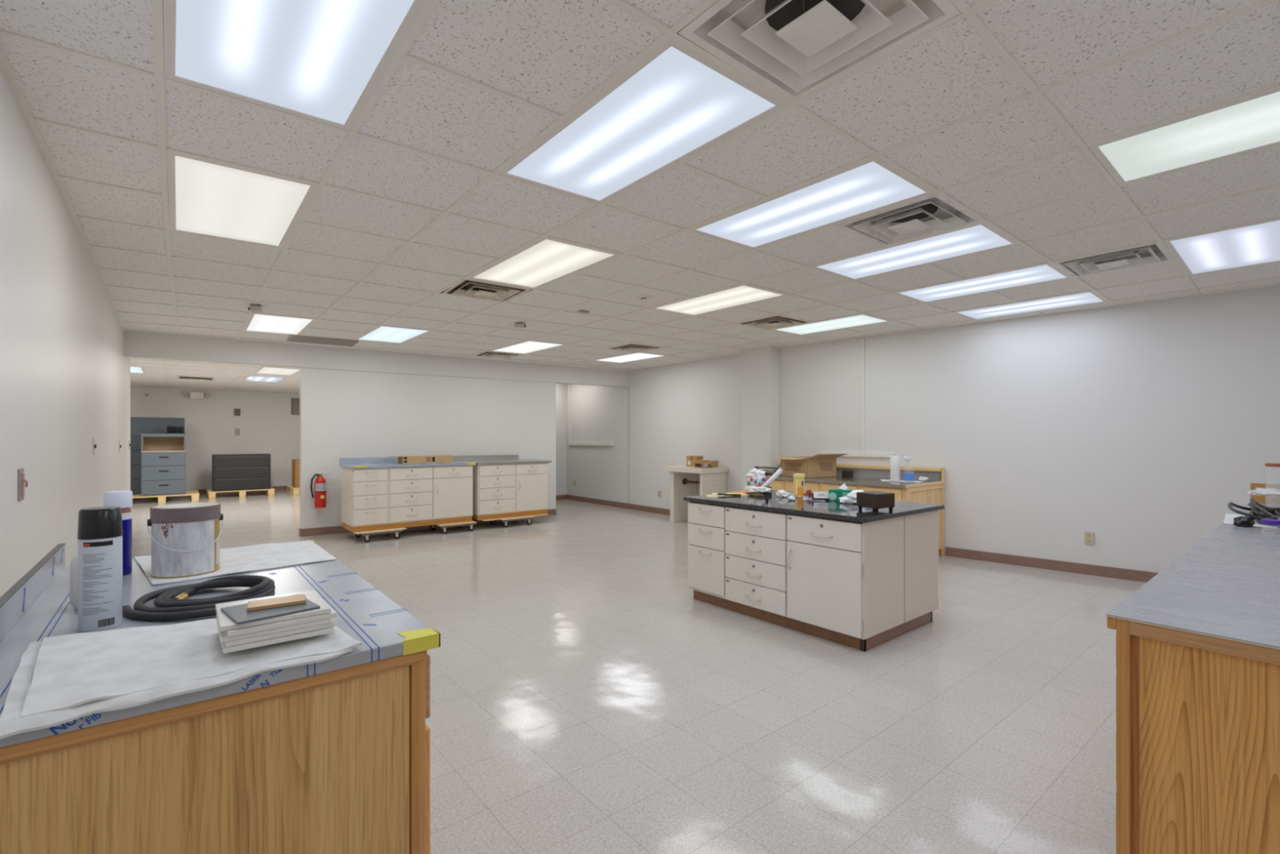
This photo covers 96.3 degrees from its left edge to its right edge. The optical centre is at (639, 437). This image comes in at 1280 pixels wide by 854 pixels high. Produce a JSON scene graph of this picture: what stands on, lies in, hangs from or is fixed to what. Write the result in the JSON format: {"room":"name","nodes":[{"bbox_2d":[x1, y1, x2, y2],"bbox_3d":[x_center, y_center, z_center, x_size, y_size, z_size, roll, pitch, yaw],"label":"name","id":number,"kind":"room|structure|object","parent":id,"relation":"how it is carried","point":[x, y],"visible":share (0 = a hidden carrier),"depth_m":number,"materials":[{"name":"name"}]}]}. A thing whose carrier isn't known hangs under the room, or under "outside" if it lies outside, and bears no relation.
{"room":"laboratory","nodes":[
{"label":"laboratory","id":0,"kind":"room"},
{"bbox_2d":[0,66,130,596],"bbox_3d":[-3.332,-0.007,3.292,0.120,2.655,11.150,0,0,-39],"label":"wall","id":1,"kind":"structure","parent":0,"point":[64,370],"depth_m":2.57,"materials":[{"name":"white paint"}]},
{"bbox_2d":[17,467,27,501],"bbox_3d":[-2.312,0.175,2.150,0.021,0.120,0.076,0,0,-39],"label":"switch plate","id":2,"kind":"object","parent":1,"relation":"attached to","point":[21,480],"visible":1,"depth_m":2.13,"materials":[{"name":"beige"}]},
{"bbox_2d":[130,386,299,489],"bbox_3d":[-10.407,-0.030,13.502,7.600,2.700,0.120,0,0,-39],"label":"wall","id":3,"kind":"structure","parent":0,"point":[266,423],"depth_m":13.78,"materials":[{"name":"white paint"}]},
{"bbox_2d":[182,391,211,399],"bbox_3d":[-10.367,-0.990,13.406,0.540,0.160,0.090,0,0,-39],"label":"emergency light","id":4,"kind":"object","parent":3,"relation":"attached to","point":[196,395],"visible":1,"depth_m":13.37,"materials":[{"name":"white"}]},
{"bbox_2d":[130,357,299,393],"bbox_3d":[-7.894,-1.160,10.416,7.600,0.040,8.140,0,0,-39],"label":"ceiling","id":5,"kind":"structure","parent":0,"point":[144,378],"depth_m":10.58,"materials":[{"name":"tile"}]},
{"bbox_2d":[130,358,299,392],"bbox_3d":[-7.915,-1.138,10.432,7.412,0.004,7.912,0,0,-39],"label":"trim","id":6,"kind":"structure","parent":5,"relation":"attached to","point":[165,361],"depth_m":10.70,"materials":[{"name":"silver metal"}]},
{"bbox_2d":[244,375,285,382],"bbox_3d":[-7.264,-1.133,11.084,0.560,0.006,1.180,0,0,-39],"label":"recessed light","id":7,"kind":"object","parent":5,"relation":"in","point":[255,378],"visible":0.93,"depth_m":11.10,"materials":[{"name":"white"}]},
{"bbox_2d":[254,366,299,375],"bbox_3d":[-6.176,-1.133,9.778,0.560,0.006,1.180,0,0,-39],"label":"recessed light","id":8,"kind":"object","parent":5,"relation":"in","point":[264,370],"visible":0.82,"depth_m":9.74,"materials":[{"name":"white plastic"}]},
{"bbox_2d":[124,330,627,528],"bbox_3d":[-3.152,-0.007,8.713,7.034,2.655,0.160,0,0,-35],"label":"wall","id":9,"kind":"structure","parent":0,"point":[344,413],"depth_m":8.34,"materials":[{"name":"white paint"}]},
{"bbox_2d":[310,470,328,507],"bbox_3d":[-4.303,0.686,7.695,0.162,0.498,0.183,0,0,8],"label":"fire extinguisher","id":10,"kind":"object","parent":9,"relation":"attached to","point":[320,484],"visible":1,"depth_m":7.65,"materials":[{"name":"red metal"}]},
{"bbox_2d":[298,508,555,536],"bbox_3d":[-3.027,1.270,8.790,3.794,0.100,0.138,0,0,-35],"label":"baseboard","id":11,"kind":"structure","parent":9,"relation":"attached to","point":[338,529],"depth_m":7.83,"materials":[{"name":"brown plastic"}]},
{"bbox_2d":[301,365,556,382],"bbox_3d":[-2.979,-0.949,8.740,3.774,0.014,0.014,0,0,-35],"label":"trim","id":12,"kind":"structure","parent":9,"relation":"attached to","point":[301,366],"depth_m":8.53,"materials":[{"name":"white paint"}]},
{"bbox_2d":[460,454,518,461],"bbox_3d":[-2.354,0.312,9.016,0.975,0.085,0.018,0,0,-39],"label":"backsplash","id":13,"kind":"structure","parent":9,"relation":"attached to","point":[479,457],"depth_m":8.99,"materials":[{"name":"grey laminate"}]},
{"bbox_2d":[555,382,566,495],"bbox_3d":[-2.501,0.040,11.648,2.320,2.560,0.120,0,0,-39],"label":"wall","id":14,"kind":"structure","parent":0,"point":[561,388],"depth_m":12.24,"materials":[{"name":"white paint"}]},
{"bbox_2d":[130,489,1146,853],"bbox_3d":[-3.479,1.370,7.686,11.000,0.100,18.150,0,0,-39],"label":"floor","id":15,"kind":"structure","parent":0,"point":[584,700],"depth_m":2.85,"materials":[{"name":"tile"}]},
{"bbox_2d":[132,489,199,502],"bbox_3d":[-10.110,1.249,12.132,1.210,0.142,1.280,0,0,-39],"label":"pallet","id":16,"kind":"object","parent":15,"relation":"on","point":[194,494],"visible":0.56,"depth_m":11.82,"materials":[{"name":"brown wood"}]},
{"bbox_2d":[130,417,184,494],"bbox_3d":[-10.418,0.374,12.276,1.035,1.608,0.468,0,0,-39],"label":"filing cabinet","id":17,"kind":"object","parent":16,"relation":"on","point":[139,425],"visible":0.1,"depth_m":11.96,"materials":[{"name":"grey metal"}]},
{"bbox_2d":[141,433,186,496],"bbox_3d":[-9.899,0.546,11.917,0.705,1.263,0.480,0,0,-39],"label":"filing cabinet","id":18,"kind":"object","parent":16,"relation":"on","point":[163,455],"visible":1,"depth_m":11.80,"materials":[{"name":"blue metal"}]},
{"bbox_2d":[0,649,430,853],"bbox_3d":[-1.149,0.883,1.550,0.691,0.873,1.399,0,0,-39],"label":"base cabinet","id":19,"kind":"object","parent":15,"relation":"on","point":[335,762],"visible":0.61,"depth_m":1.03,"materials":[{"name":"brown wood"}]},
{"bbox_2d":[0,540,440,746],"bbox_3d":[-1.166,0.397,1.551,0.735,0.100,1.438,0,0,-39],"label":"countertop","id":20,"kind":"structure","parent":19,"relation":"on","point":[37,606],"depth_m":1.31,"materials":[{"name":"laminate"}]},
{"bbox_2d":[0,544,65,642],"bbox_3d":[-1.444,0.398,1.325,0.016,0.099,1.435,0,0,-39],"label":"backsplash","id":21,"kind":"structure","parent":20,"relation":"attached to","point":[11,612],"depth_m":1.41,"materials":[{"name":"laminate"}]},
{"bbox_2d":[69,553,77,609],"bbox_3d":[-1.359,0.352,1.429,0.090,0.135,0.090,0,0,-39],"label":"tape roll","id":22,"kind":"object","parent":20,"relation":"on","point":[73,563],"visible":0.11,"depth_m":1.39,"materials":[{"name":"white"}]},
{"bbox_2d":[77,506,123,631],"bbox_3d":[-1.199,0.288,1.274,0.074,0.264,0.074,0,0,-39],"label":"spray can","id":23,"kind":"object","parent":20,"relation":"on","point":[100,529],"visible":1,"depth_m":1.25,"materials":[{"name":"white metal"}]},
{"bbox_2d":[103,490,132,575],"bbox_3d":[-1.603,0.292,1.761,0.066,0.255,0.066,0,0,-39],"label":"spray can","id":24,"kind":"object","parent":20,"relation":"on","point":[122,499],"visible":0.59,"depth_m":1.75,"materials":[{"name":"blue metal"}]},
{"bbox_2d":[0,617,361,738],"bbox_3d":[-0.883,0.414,1.137,0.515,0.025,0.486,0,0,-39],"label":"cloth","id":25,"kind":"object","parent":20,"relation":"on","point":[57,680],"visible":0.77,"depth_m":1.02,"materials":[{"name":"white fabric"}]},
{"bbox_2d":[215,589,337,653],"bbox_3d":[-0.746,0.367,1.174,0.193,0.055,0.196,0,0,-39],"label":"stack","id":26,"kind":"object","parent":25,"relation":"on","point":[224,622],"depth_m":1.11,"materials":[{"name":"white paper"}]},
{"bbox_2d":[247,596,306,611],"bbox_3d":[-0.733,0.336,1.157,0.100,0.008,0.028,0,0,-34],"label":"wood strip","id":27,"kind":"object","parent":26,"relation":"on","point":[278,603],"visible":1,"depth_m":1.15,"materials":[{"name":"brown wood"}]},
{"bbox_2d":[248,593,306,604],"bbox_3d":[-0.747,0.336,1.181,0.100,0.008,0.028,0,0,-34],"label":"wood strip","id":28,"kind":"object","parent":26,"relation":"on","point":[265,600],"visible":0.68,"depth_m":1.18,"materials":[{"name":"brown wood"}]},
{"bbox_2d":[122,574,275,621],"bbox_3d":[-1.110,0.398,1.452,0.307,0.054,0.338,0,0,-39],"label":"hose","id":29,"kind":"object","parent":20,"relation":"on","point":[172,603],"visible":0.91,"depth_m":1.41,"materials":[{"name":"grey rubber"}]},
{"bbox_2d":[134,540,337,584],"bbox_3d":[-1.384,0.415,1.962,0.542,0.009,0.528,0,0,-39],"label":"paper sheet","id":30,"kind":"object","parent":20,"relation":"on","point":[259,557],"visible":0.79,"depth_m":1.97,"materials":[{"name":"white paper"}]},
{"bbox_2d":[146,502,223,577],"bbox_3d":[-1.407,0.313,1.777,0.185,0.206,0.178,0,0,-39],"label":"paint can","id":31,"kind":"object","parent":30,"relation":"on","point":[185,536],"visible":1,"depth_m":1.72,"materials":[{"name":"silver metal"}]},
{"bbox_2d":[206,487,275,498],"bbox_3d":[-9.182,1.249,13.178,1.230,0.142,0.930,0,0,-39],"label":"pallet","id":32,"kind":"object","parent":15,"relation":"on","point":[211,494],"visible":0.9,"depth_m":12.85,"materials":[{"name":"brown wood"}]},
{"bbox_2d":[212,453,271,491],"bbox_3d":[-9.088,0.776,13.078,1.070,0.803,0.505,0,0,-39],"label":"base cabinet","id":33,"kind":"object","parent":32,"relation":"on","point":[230,472],"visible":1,"depth_m":12.88,"materials":[{"name":"grey metal"}]},
{"bbox_2d":[286,485,299,494],"bbox_3d":[-7.961,1.249,14.062,1.100,0.142,1.000,0,0,-39],"label":"pallet","id":34,"kind":"object","parent":15,"relation":"on","point":[291,489],"visible":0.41,"depth_m":13.48,"materials":[{"name":"brown wood"}]},
{"bbox_2d":[292,458,299,487],"bbox_3d":[-8.123,0.846,13.802,0.388,0.664,0.500,0,0,-39],"label":"carton","id":35,"kind":"object","parent":34,"relation":"on","point":[295,462],"visible":0.44,"depth_m":13.53,"materials":[{"name":"brown"}]},
{"bbox_2d":[355,528,403,542],"bbox_3d":[-3.462,1.256,7.538,0.500,0.127,0.560,0,0,-39],"label":"dolly","id":36,"kind":"object","parent":15,"relation":"on","point":[397,535],"visible":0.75,"depth_m":7.34,"materials":[{"name":"brown"}]},
{"bbox_2d":[430,520,476,533],"bbox_3d":[-2.687,1.256,8.169,0.520,0.127,0.560,0,0,-39],"label":"dolly","id":37,"kind":"object","parent":15,"relation":"on","point":[444,531],"visible":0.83,"depth_m":7.98,"materials":[{"name":"brown wood"}]},
{"bbox_2d":[341,465,472,532],"bbox_3d":[-3.173,0.790,7.905,1.578,0.804,0.656,0,0,-39],"label":"base cabinet","id":38,"kind":"object","parent":37,"relation":"on","point":[373,499],"visible":0.99,"depth_m":7.60,"materials":[{"name":"beige laminate"}]},
{"bbox_2d":[339,455,475,468],"bbox_3d":[-3.171,0.329,7.937,1.665,0.118,0.658,0,0,-39],"label":"countertop","id":39,"kind":"structure","parent":38,"relation":"on","point":[357,462],"depth_m":7.80,"materials":[{"name":"grey laminate"}]},
{"bbox_2d":[339,456,398,464],"bbox_3d":[-3.432,0.312,8.138,1.515,0.085,0.018,0,0,-39],"label":"backsplash","id":40,"kind":"structure","parent":39,"relation":"on","point":[367,460],"depth_m":7.88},
{"bbox_2d":[352,459,457,465],"bbox_3d":[-3.196,0.334,7.908,1.290,0.042,0.638,0,0,-39],"label":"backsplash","id":41,"kind":"structure","parent":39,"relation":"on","point":[356,462],"depth_m":7.86,"materials":[{"name":"blue"}]},
{"bbox_2d":[392,454,453,463],"bbox_3d":[-3.061,0.301,8.023,0.815,0.105,0.231,0,0,-40],"label":"carton","id":42,"kind":"object","parent":39,"relation":"on","point":[431,458],"visible":1,"depth_m":7.94,"materials":[{"name":"beige cardboard"}]},
{"bbox_2d":[489,515,533,527],"bbox_3d":[-1.981,1.256,8.744,0.520,0.127,0.560,0,0,-39],"label":"dolly","id":43,"kind":"object","parent":15,"relation":"on","point":[505,524],"visible":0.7,"depth_m":8.54,"materials":[{"name":"brown"}]},
{"bbox_2d":[482,514,549,520],"bbox_3d":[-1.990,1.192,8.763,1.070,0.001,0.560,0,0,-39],"label":"board","id":44,"kind":"object","parent":43,"relation":"on","point":[538,514],"visible":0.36,"depth_m":8.60,"materials":[{"name":"beige"}]},
{"bbox_2d":[471,462,547,520],"bbox_3d":[-2.057,0.790,8.814,1.150,0.804,0.656,0,0,-39],"label":"base cabinet","id":45,"kind":"object","parent":44,"relation":"on","point":[501,491],"visible":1,"depth_m":8.54,"materials":[{"name":"beige laminate"}]},
{"bbox_2d":[460,454,551,464],"bbox_3d":[-2.060,0.329,8.844,1.215,0.118,0.655,0,0,-39],"label":"countertop","id":46,"kind":"structure","parent":45,"relation":"on","point":[479,459],"depth_m":8.84,"materials":[{"name":"grey laminate"}]},
{"bbox_2d":[664,465,728,522],"bbox_3d":[0.860,0.883,8.858,0.570,0.873,0.830,0,0,-39],"label":"table","id":47,"kind":"object","parent":15,"relation":"on","point":[683,479],"visible":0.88,"depth_m":8.92,"materials":[{"name":"beige wood"}]},
{"bbox_2d":[694,459,718,467],"bbox_3d":[0.995,0.394,8.644,0.260,0.106,0.385,0,0,27],"label":"carton","id":48,"kind":"object","parent":47,"relation":"on","point":[702,463],"visible":0.99,"depth_m":8.57,"materials":[{"name":"cardboard"}]},
{"bbox_2d":[688,501,937,651],"bbox_3d":[1.250,0.916,4.375,1.066,0.808,1.531,0,0,-39],"label":"base cabinet","id":49,"kind":"object","parent":15,"relation":"on","point":[862,586],"visible":0.99,"depth_m":3.86,"materials":[{"name":"beige"}]},
{"bbox_2d":[683,489,944,523],"bbox_3d":[1.270,0.497,4.393,1.072,0.030,1.590,0,0,-39],"label":"countertop","id":50,"kind":"structure","parent":49,"relation":"on","point":[802,505],"depth_m":4.01,"materials":[{"name":"black stone"}]},
{"bbox_2d":[746,467,766,486],"bbox_3d":[1.041,0.375,5.136,0.185,0.210,0.177,0,0,21],"label":"plastic bag","id":51,"kind":"object","parent":50,"relation":"on","point":[756,477],"visible":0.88,"depth_m":5.09,"materials":[{"name":"white plastic"}]},
{"bbox_2d":[828,483,855,501],"bbox_3d":[1.552,0.415,4.398,0.192,0.133,0.113,0,0,23],"label":"tissue box","id":52,"kind":"object","parent":50,"relation":"on","point":[833,494],"visible":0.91,"depth_m":4.37,"materials":[{"name":"teal cardboard"}]},
{"bbox_2d":[838,489,863,503],"bbox_3d":[1.617,0.432,4.196,0.316,0.100,0.160,0,0,23],"label":"plastic bundle","id":53,"kind":"object","parent":50,"relation":"on","point":[851,498],"visible":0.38,"depth_m":4.20,"materials":[{"name":"white"}]},
{"bbox_2d":[856,490,894,511],"bbox_3d":[1.573,0.424,3.828,0.172,0.116,0.168,0,0,-27],"label":"box","id":54,"kind":"object","parent":50,"relation":"on","point":[874,500],"visible":1,"depth_m":3.77,"materials":[{"name":"brown wood"}]},
{"bbox_3d":[1.273,0.477,4.842,0.380,0.008,0.400,0,0,-39],"label":"plastic wrap","id":55,"kind":"object","parent":50,"relation":"on","visible":0},
{"bbox_2d":[793,473,804,496],"bbox_3d":[1.316,0.389,4.742,0.092,0.179,0.092,0,0,-39],"label":"tub","id":56,"kind":"object","parent":55,"relation":"on","point":[798,478],"visible":1,"depth_m":4.71,"materials":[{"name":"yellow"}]},
{"bbox_2d":[769,479,944,555],"bbox_3d":[2.425,0.920,6.933,0.868,0.800,2.052,0,0,-39],"label":"bench","id":57,"kind":"object","parent":15,"relation":"on","point":[934,494],"visible":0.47,"depth_m":6.34,"materials":[{"name":"brown wood"}]},
{"bbox_2d":[764,473,944,488],"bbox_3d":[2.417,0.499,6.926,0.886,0.035,2.054,0,0,-39],"label":"countertop","id":58,"kind":"structure","parent":57,"relation":"on","point":[877,482],"depth_m":6.38,"materials":[{"name":"grey laminate"}]},
{"bbox_2d":[768,453,847,477],"bbox_3d":[2.050,0.336,7.055,0.674,0.292,0.676,0,0,-26],"label":"carton","id":59,"kind":"object","parent":58,"relation":"on","point":[819,465],"visible":0.99,"depth_m":6.98,"materials":[{"name":"beige cardboard"}]},
{"bbox_2d":[778,462,944,480],"bbox_3d":[2.653,0.409,7.118,0.092,0.148,2.071,0,0,-45],"label":"ledge","id":60,"kind":"object","parent":58,"relation":"on","point":[934,473],"visible":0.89,"depth_m":6.83,"materials":[{"name":"brown wood"}]},
{"bbox_2d":[880,476,928,482],"bbox_3d":[2.908,0.455,6.331,0.502,0.053,0.344,0,0,28],"label":"cleaning cloth","id":61,"kind":"object","parent":58,"relation":"on","point":[921,479],"visible":0.77,"depth_m":6.29,"materials":[{"name":"white fabric"}]},
{"bbox_2d":[889,455,900,480],"bbox_3d":[2.819,0.335,6.333,0.100,0.279,0.100,0,0,-39],"label":"paper towel roll","id":62,"kind":"object","parent":61,"relation":"on","point":[895,460],"visible":1,"depth_m":6.29,"materials":[{"name":"white paper"}]},
{"bbox_2d":[1106,616,1279,853],"bbox_3d":[2.773,0.873,2.297,3.748,0.894,0.718,0,0,-39],"label":"base cabinet","id":63,"kind":"object","parent":15,"relation":"on","point":[1197,716],"visible":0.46,"depth_m":1.26,"materials":[{"name":"brown wood"}]},
{"bbox_2d":[1106,502,1279,649],"bbox_3d":[2.771,0.423,2.296,3.751,0.006,0.718,0,0,-39],"label":"countertop","id":64,"kind":"structure","parent":63,"relation":"on","point":[1226,585],"depth_m":1.56,"materials":[{"name":"grey laminate"}]},
{"bbox_2d":[1233,515,1254,527],"bbox_3d":[2.863,0.394,2.715,0.077,0.053,0.071,0,0,-39],"label":"plug","id":65,"kind":"object","parent":64,"relation":"on","point":[1241,521],"visible":1,"depth_m":2.70,"materials":[{"name":"black plastic"}]},
{"bbox_2d":[1223,513,1277,528],"bbox_3d":[3.124,0.418,2.861,0.550,0.004,0.330,0,0,-39],"label":"paper sheet","id":66,"kind":"object","parent":64,"relation":"on","point":[1228,518],"visible":0.46,"depth_m":2.86,"materials":[{"name":"white"}]},
{"bbox_2d":[1227,497,1279,525],"bbox_3d":[3.240,0.363,2.888,0.897,0.105,0.322,0,0,-32],"label":"cable","id":67,"kind":"object","parent":66,"relation":"on","point":[1258,512],"visible":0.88,"depth_m":2.84,"materials":[{"name":"black plastic"}]},
{"bbox_2d":[1246,487,1279,497],"bbox_3d":[3.416,0.293,3.099,0.298,0.038,0.183,0,0,-39],"label":"plastic bag","id":68,"kind":"object","parent":67,"relation":"on","point":[1275,492],"visible":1,"depth_m":3.06,"materials":[{"name":"white"}]},
{"bbox_2d":[1250,482,1279,503],"bbox_3d":[4.120,0.357,3.592,0.018,0.125,0.405,0,0,-39],"label":"board","id":69,"kind":"object","parent":64,"relation":"on","point":[1260,499],"visible":0.45,"depth_m":3.69,"materials":[{"name":"brown wood"}]},
{"bbox_2d":[0,0,1279,370],"bbox_3d":[0.428,-1.242,5.277,8.548,0.001,11.338,0,0,-39],"label":"ceiling","id":70,"kind":"structure","parent":0,"point":[550,55],"depth_m":2.60,"materials":[{"name":"tile"}]},
{"bbox_2d":[166,151,318,248],"bbox_3d":[-2.191,-1.280,3.111,0.576,0.089,1.252,0,0,-39],"label":"ceiling light","id":71,"kind":"object","parent":70,"relation":"attached to","point":[208,198],"visible":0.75,"depth_m":3.01,"materials":[{"name":"white plastic"}]},
{"bbox_2d":[243,313,316,335],"bbox_3d":[-3.987,-1.280,6.306,0.572,0.089,1.266,0,0,-39],"label":"ceiling light","id":72,"kind":"object","parent":70,"relation":"attached to","point":[256,322],"visible":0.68,"depth_m":6.27,"materials":[{"name":"white plastic"}]},
{"bbox_2d":[163,0,427,130],"bbox_3d":[-1.016,-1.280,1.672,0.584,0.089,1.233,0,0,-39],"label":"ceiling light","id":73,"kind":"object","parent":70,"relation":"attached to","point":[322,61],"visible":1,"depth_m":1.83,"materials":[{"name":"white plastic"}]},
{"bbox_2d":[287,334,359,346],"bbox_3d":[-4.031,-1.230,7.292,0.750,0.011,0.510,0,0,-36],"label":"ceiling vent","id":74,"kind":"object","parent":70,"relation":"in","point":[293,338],"visible":1,"depth_m":7.25,"materials":[{"name":"beige metal"}]},
{"bbox_2d":[355,325,431,343],"bbox_3d":[-3.001,-1.280,6.922,0.557,0.089,1.228,0,0,-39],"label":"ceiling light","id":75,"kind":"object","parent":70,"relation":"attached to","point":[381,333],"visible":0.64,"depth_m":6.88,"materials":[{"name":"white plastic"}]},
{"bbox_2d":[441,278,530,302],"bbox_3d":[-1.303,-1.258,4.841,0.567,0.100,0.567,0,0,-36],"label":"ceiling vent","id":76,"kind":"object","parent":70,"relation":"in","point":[469,288],"visible":0.82,"depth_m":4.87,"materials":[{"name":"grey metal"}]},
{"bbox_2d":[474,351,521,358],"bbox_3d":[-2.120,-1.258,8.557,0.546,0.100,0.546,0,0,-35],"label":"ceiling vent","id":77,"kind":"object","parent":70,"relation":"in","point":[487,353],"visible":0.67,"depth_m":8.53,"materials":[{"name":"grey"}]},
{"bbox_2d":[490,340,565,354],"bbox_3d":[-1.559,-1.280,7.888,0.565,0.089,1.180,0,0,-39],"label":"ceiling light","id":78,"kind":"object","parent":70,"relation":"attached to","point":[526,347],"visible":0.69,"depth_m":7.86,"materials":[{"name":"white plastic"}]},
{"bbox_2d":[467,237,620,288],"bbox_3d":[-0.733,-1.280,4.154,0.580,0.089,1.198,0,0,-39],"label":"ceiling light","id":79,"kind":"object","parent":70,"relation":"attached to","point":[546,260],"visible":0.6,"depth_m":4.09,"materials":[{"name":"white plastic"}]},
{"bbox_2d":[593,352,664,363],"bbox_3d":[-0.169,-1.280,8.902,0.584,0.089,1.140,0,0,-39],"label":"ceiling light","id":80,"kind":"object","parent":70,"relation":"attached to","point":[637,356],"visible":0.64,"depth_m":8.91,"materials":[{"name":"white plastic"}]},
{"bbox_2d":[608,343,662,352],"bbox_3d":[-0.065,-1.258,7.902,0.554,0.100,0.554,0,0,-37],"label":"ceiling vent","id":81,"kind":"object","parent":70,"relation":"in","point":[630,347],"visible":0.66,"depth_m":7.87,"materials":[{"name":"grey metal"}]},
{"bbox_2d":[0,0,1279,370],"bbox_3d":[0.433,-1.238,5.281,8.561,0.008,11.361,0,0,-39],"label":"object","id":82,"kind":"structure","parent":70,"relation":"attached to","point":[968,12],"depth_m":2.79,"materials":[{"name":"silver metal"}]},
{"bbox_2d":[498,37,786,204],"bbox_3d":[-0.059,-1.280,2.408,0.591,0.089,1.197,0,0,-39],"label":"ceiling light","id":83,"kind":"object","parent":70,"relation":"attached to","point":[676,103],"visible":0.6,"depth_m":2.28,"materials":[{"name":"white plastic"}]},
{"bbox_2d":[652,284,787,315],"bbox_3d":[0.692,-1.280,5.223,0.593,0.089,1.152,0,0,-39],"label":"ceiling light","id":84,"kind":"object","parent":70,"relation":"attached to","point":[741,295],"visible":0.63,"depth_m":5.19,"materials":[{"name":"white plastic"}]},
{"bbox_2d":[736,315,811,329],"bbox_3d":[1.437,-1.258,6.166,0.565,0.100,0.565,0,0,-38],"label":"ceiling vent","id":85,"kind":"object","parent":70,"relation":"in","point":[775,322],"visible":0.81,"depth_m":6.15,"materials":[{"name":"grey metal"}]},
{"bbox_2d":[689,157,934,249],"bbox_3d":[0.888,-1.280,3.151,0.598,0.089,1.164,0,0,-39],"label":"ceiling light","id":86,"kind":"object","parent":70,"relation":"attached to","point":[871,185],"visible":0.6,"depth_m":3.06,"materials":[{"name":"white plastic"}]},
{"bbox_2d":[678,0,960,103],"bbox_3d":[0.525,-1.258,1.708,0.581,0.100,0.581,0,0,-39],"label":"ceiling vent","id":87,"kind":"object","parent":70,"relation":"in","point":[794,49],"visible":1,"depth_m":1.76,"materials":[{"name":"grey metal"}]},
{"bbox_2d":[773,314,891,335],"bbox_3d":[2.086,-1.280,6.321,0.606,0.089,1.115,0,0,-39],"label":"ceiling light","id":88,"kind":"object","parent":70,"relation":"attached to","point":[861,319],"visible":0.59,"depth_m":6.27,"materials":[{"name":"white plastic"}]},
{"bbox_2d":[836,193,982,246],"bbox_3d":[1.548,-1.258,3.300,0.576,0.100,0.576,0,0,-39],"label":"ceiling vent","id":89,"kind":"object","parent":70,"relation":"in","point":[934,214],"visible":0.96,"depth_m":3.31,"materials":[{"name":"grey metal"}]},
{"bbox_2d":[810,222,1018,280],"bbox_3d":[1.826,-1.280,3.900,0.605,0.089,1.139,0,0,-39],"label":"ceiling light","id":90,"kind":"object","parent":70,"relation":"attached to","point":[979,237],"visible":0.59,"depth_m":3.82,"materials":[{"name":"white plastic"}]},
{"bbox_2d":[893,262,1071,302],"bbox_3d":[2.753,-1.280,4.658,0.612,0.089,1.121,0,0,-39],"label":"ceiling light","id":91,"kind":"object","parent":70,"relation":"attached to","point":[1045,273],"visible":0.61,"depth_m":4.61,"materials":[{"name":"white plastic"}]},
{"bbox_2d":[954,291,1107,319],"bbox_3d":[3.668,-1.280,5.426,0.619,0.089,1.112,0,0,-39],"label":"ceiling light","id":92,"kind":"object","parent":70,"relation":"attached to","point":[1090,297],"visible":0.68,"depth_m":5.38,"materials":[{"name":"white plastic"}]},
{"bbox_2d":[1052,241,1174,277],"bbox_3d":[3.314,-1.258,4.016,0.576,0.100,0.576,0,0,-41],"label":"ceiling vent","id":93,"kind":"object","parent":70,"relation":"in","point":[1157,252],"visible":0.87,"depth_m":4.02,"materials":[{"name":"grey metal"}]},
{"bbox_2d":[1088,88,1279,185],"bbox_3d":[2.505,-1.280,2.189,0.614,0.089,1.158,0,0,-39],"label":"ceiling light","id":94,"kind":"object","parent":70,"relation":"attached to","point":[1247,125],"visible":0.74,"depth_m":2.39,"materials":[{"name":"white plastic"}]},
{"bbox_2d":[1163,218,1279,275],"bbox_3d":[3.920,-1.280,3.785,1.201,0.089,0.577,0,0,-39],"label":"ceiling light","id":95,"kind":"object","parent":70,"relation":"attached to","point":[1255,244],"visible":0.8,"depth_m":3.75,"materials":[{"name":"white plastic"}]},
{"bbox_2d":[566,354,742,509],"bbox_3d":[0.071,-0.007,10.389,0.120,2.655,5.240,0,0,-39],"label":"wall","id":96,"kind":"structure","parent":0,"point":[677,411],"depth_m":10.05,"materials":[{"name":"white paint"}]},
{"bbox_2d":[568,383,613,445],"bbox_3d":[-1.026,-0.530,11.620,0.048,1.370,1.575,0,0,-39],"label":"trim","id":97,"kind":"structure","parent":96,"relation":"attached to","point":[569,384],"depth_m":12.19,"materials":[{"name":"white"}]},
{"bbox_2d":[566,494,670,515],"bbox_3d":[0.042,1.270,10.320,0.012,0.100,5.150,0,0,-39],"label":"baseboard","id":98,"kind":"structure","parent":96,"relation":"attached to","point":[625,505],"depth_m":10.79,"materials":[{"name":"brown plastic"}]},
{"bbox_2d":[627,386,629,503],"bbox_3d":[-0.209,0.135,10.638,0.020,2.170,0.030,0,0,-39],"label":"trim","id":99,"kind":"structure","parent":96,"relation":"attached to","point":[628,386],"depth_m":10.63,"materials":[{"name":"grey"}]},
{"bbox_2d":[742,346,780,491],"bbox_3d":[1.804,-0.007,8.086,0.500,2.655,0.520,0,0,-39],"label":"wall pier","id":100,"kind":"object","parent":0,"point":[761,366],"visible":0.36,"depth_m":7.90,"materials":[{"name":"white paint"}]},
{"bbox_2d":[780,285,1279,573],"bbox_3d":[4.034,-0.007,5.910,5.761,2.655,0.119,0,0,44],"label":"wall","id":101,"kind":"structure","parent":0,"point":[1137,426],"depth_m":5.62,"materials":[{"name":"white paint"}]},
{"bbox_2d":[818,337,894,457],"bbox_3d":[2.676,-0.500,7.133,0.951,1.470,0.042,0,0,44],"label":"trim","id":102,"kind":"structure","parent":101,"relation":"attached to","point":[862,454],"depth_m":7.06,"materials":[{"name":"white"}]},
{"bbox_2d":[945,546,1158,582],"bbox_3d":[4.726,1.271,5.140,3.646,0.098,0.012,0,0,44],"label":"baseboard","id":103,"kind":"structure","parent":101,"relation":"attached to","point":[1082,568],"depth_m":5.71,"materials":[{"name":"brown plastic"}]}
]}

